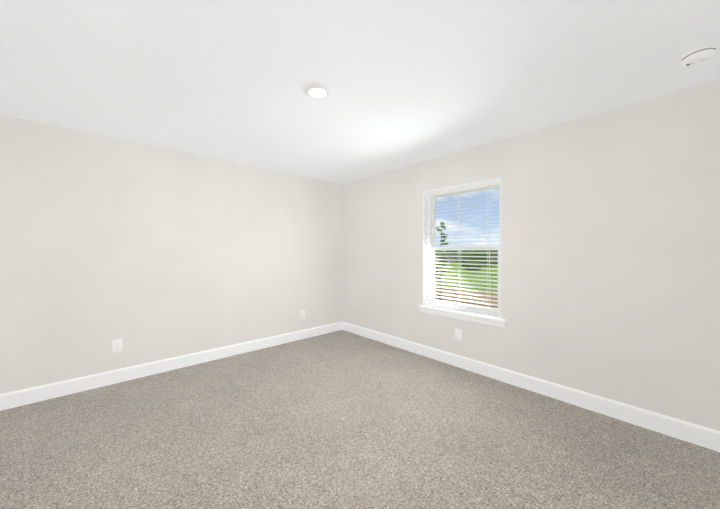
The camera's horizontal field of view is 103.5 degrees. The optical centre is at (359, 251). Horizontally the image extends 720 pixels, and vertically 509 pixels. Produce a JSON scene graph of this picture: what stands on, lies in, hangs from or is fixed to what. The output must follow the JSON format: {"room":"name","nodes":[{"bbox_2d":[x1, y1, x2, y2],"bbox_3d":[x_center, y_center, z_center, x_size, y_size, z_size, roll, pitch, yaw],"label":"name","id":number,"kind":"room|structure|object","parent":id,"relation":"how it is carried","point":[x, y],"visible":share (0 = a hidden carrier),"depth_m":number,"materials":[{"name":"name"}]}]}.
{"room":"empty bedroom","nodes":[
{"label":"empty bedroom","id":0,"kind":"room"},
{"bbox_2d":[0,114,341,393],"bbox_3d":[-1.760,0.090,3.559,3.800,2.440,0.180,0,0,-42],"label":"wall","id":1,"kind":"structure","parent":0,"point":[146,253],"depth_m":2.97,"materials":[{"name":"paint"}]},
{"bbox_2d":[113,339,121,351],"bbox_3d":[-2.421,0.940,2.829,0.072,0.117,0.010,0,0,-42],"label":"electrical outlet","id":2,"kind":"object","parent":1,"relation":"attached to","point":[117,345],"visible":1,"depth_m":2.83,"materials":[{"name":"white plastic"}]},
{"bbox_2d":[0,322,341,410],"bbox_3d":[-1.695,1.245,3.486,3.800,0.130,0.015,0,0,-42],"label":"baseboard","id":3,"kind":"structure","parent":1,"relation":"attached to","point":[9,400],"depth_m":2.96,"materials":[{"name":"white wood"}]},
{"bbox_2d":[301,310,304,317],"bbox_3d":[-0.856,0.940,4.253,0.072,0.117,0.010,0,0,-42],"label":"electrical outlet","id":4,"kind":"object","parent":1,"relation":"attached to","point":[302,313],"visible":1,"depth_m":4.25,"materials":[{"name":"white plastic"}]},
{"bbox_2d":[0,330,719,508],"bbox_3d":[-0.303,1.369,1.957,4.160,0.120,4.510,0,0,-42],"label":"floor","id":5,"kind":"structure","parent":0,"point":[341,419],"depth_m":1.92,"materials":[{"name":"carpet"}]},
{"bbox_2d":[0,0,719,183],"bbox_3d":[-0.303,-1.191,1.958,4.160,0.120,4.510,0,0,-42],"label":"ceiling","id":6,"kind":"structure","parent":0,"point":[409,82],"depth_m":1.77,"materials":[{"name":"paint"}]},
{"bbox_2d":[303,82,331,98],"bbox_3d":[-0.298,-1.121,1.997,0.196,0.019,0.196,0,0,-42],"label":"recessed light","id":7,"kind":"object","parent":6,"relation":"in","point":[315,90],"visible":1,"depth_m":1.97,"materials":[{"name":"white plastic"}]},
{"bbox_2d":[680,45,717,66],"bbox_3d":[1.939,-1.107,1.626,0.142,0.046,0.142,0,0,-42],"label":"smoke detector","id":8,"kind":"object","parent":6,"relation":"attached to","point":[698,56],"visible":1,"depth_m":1.60,"materials":[{"name":"white plastic"}]},
{"bbox_2d":[342,79,719,430],"bbox_3d":[1.168,0.090,3.297,0.180,2.440,4.510,0,0,-42],"label":"wall","id":9,"kind":"structure","parent":0,"point":[610,254],"depth_m":2.35,"materials":[{"name":"paint"}]},
{"bbox_2d":[455,329,461,339],"bbox_3d":[1.115,0.943,3.214,0.010,0.117,0.072,0,0,-42],"label":"outlet","id":10,"kind":"object","parent":9,"relation":"attached to","point":[458,334],"visible":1,"depth_m":3.21,"materials":[{"name":"white plastic"}]},
{"bbox_2d":[423,177,500,318],"bbox_3d":[1.158,-0.022,3.267,0.125,1.465,0.940,0,0,-42],"label":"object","id":11,"kind":"object","parent":9,"relation":"attached to","point":[424,242],"visible":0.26,"depth_m":3.57,"materials":[{"name":"white wood"}]},
{"bbox_2d":[423,178,499,197],"bbox_3d":[1.130,-0.713,3.241,0.060,0.072,0.928,0,0,-42],"label":"blind valance","id":12,"kind":"object","parent":11,"relation":"attached to","point":[467,187],"visible":0.92,"depth_m":3.17,"materials":[{"name":"white plastic"}]},
{"bbox_2d":[427,197,427,250],"bbox_3d":[0.837,-0.339,3.523,0.013,0.671,0.010,0,0,-42],"label":"blind wand","id":13,"kind":"object","parent":12,"relation":"hanging from","point":[427,223],"visible":1,"depth_m":3.52,"materials":[{"name":"white plastic"}]},
{"bbox_2d":[435,197,435,304],"bbox_3d":[0.921,-0.001,3.490,0.002,1.356,0.002,0,0,-42],"label":"blind cord","id":14,"kind":"object","parent":12,"relation":"hanging from","point":[435,197],"depth_m":3.51,"materials":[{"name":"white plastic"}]},
{"bbox_2d":[460,192,460,308],"bbox_3d":[1.144,-0.001,3.245,0.002,1.356,0.002,0,0,-42],"label":"blind cord","id":15,"kind":"object","parent":12,"relation":"hanging from","point":[460,248],"depth_m":3.27,"materials":[{"name":"white fabric"}]},
{"bbox_2d":[424,188,499,317],"bbox_3d":[1.139,0.018,3.250,0.052,1.340,0.920,0,0,-42],"label":"window blind slats","id":16,"kind":"object","parent":12,"relation":"hanging from","point":[466,311],"visible":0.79,"depth_m":3.19,"materials":[{"name":"white plastic"}]},
{"bbox_2d":[487,187,487,315],"bbox_3d":[1.343,-0.001,2.988,0.002,1.356,0.004,0,0,-42],"label":"blind cord","id":17,"kind":"object","parent":12,"relation":"hanging from","point":[487,187],"depth_m":2.99,"materials":[{"name":"white fabric"}]},
{"bbox_2d":[489,188,489,313],"bbox_3d":[1.367,-0.001,3.000,0.002,1.356,0.002,0,0,-42],"label":"blind cord","id":18,"kind":"object","parent":12,"relation":"hanging from","point":[489,188],"depth_m":3.02,"materials":[{"name":"white fabric"}]},
{"bbox_2d":[418,305,505,327],"bbox_3d":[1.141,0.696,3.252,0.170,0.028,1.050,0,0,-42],"label":"window sill","id":19,"kind":"structure","parent":9,"relation":"attached to","point":[466,314],"depth_m":3.12,"materials":[{"name":"white wood"}]},
{"bbox_2d":[428,186,499,314],"bbox_3d":[1.214,-0.034,3.318,0.074,1.431,0.928,0,0,-42],"label":"window","id":20,"kind":"structure","parent":9,"relation":"in","point":[431,225],"depth_m":3.51,"materials":[{"name":"white plastic"}]},
{"bbox_2d":[342,322,719,451],"bbox_3d":[1.096,1.245,3.231,0.015,0.130,4.150,0,0,-42],"label":"baseboard","id":21,"kind":"structure","parent":9,"relation":"attached to","point":[705,437],"depth_m":2.44,"materials":[{"name":"white wood"}]},
{"label":"outside","id":22,"kind":"structure","parent":0,"visible":0},
{"bbox_2d":[436,262,497,291],"bbox_3d":[171.352,4.623,262.339,599.400,0.200,650.000,0,0,-42],"label":"lawn","id":23,"kind":"structure","parent":22,"point":[473,277],"depth_m":48.08,"materials":[{"name":"green plant"}]},
{"bbox_2d":[436,222,447,299],"bbox_3d":[3.313,1.591,11.853,0.670,5.651,0.711,0,0,-42],"label":"tree","id":24,"kind":"object","parent":23,"relation":"on","point":[443,240],"depth_m":11.74,"materials":[{"name":"green plant"}]},
{"bbox_2d":[436,254,455,262],"bbox_3d":[35.009,2.859,115.304,5.800,3.200,6.800,0,0,-42],"label":"house","id":25,"kind":"structure","parent":23,"relation":"on","point":[449,261],"materials":[{"name":"white"}]},
{"bbox_2d":[436,286,497,307],"bbox_3d":[5.446,3.527,22.182,0.108,1.782,34.057,0,0,-42],"label":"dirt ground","id":26,"kind":"structure","parent":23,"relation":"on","point":[483,293],"depth_m":19.82,"materials":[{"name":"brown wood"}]},
{"bbox_2d":[436,250,497,269],"bbox_3d":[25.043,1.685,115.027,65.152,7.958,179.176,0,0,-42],"label":"tree","id":27,"kind":"object","parent":23,"relation":"on","point":[473,258],"depth_m":111.63,"materials":[{"name":"green plant"}]}
]}

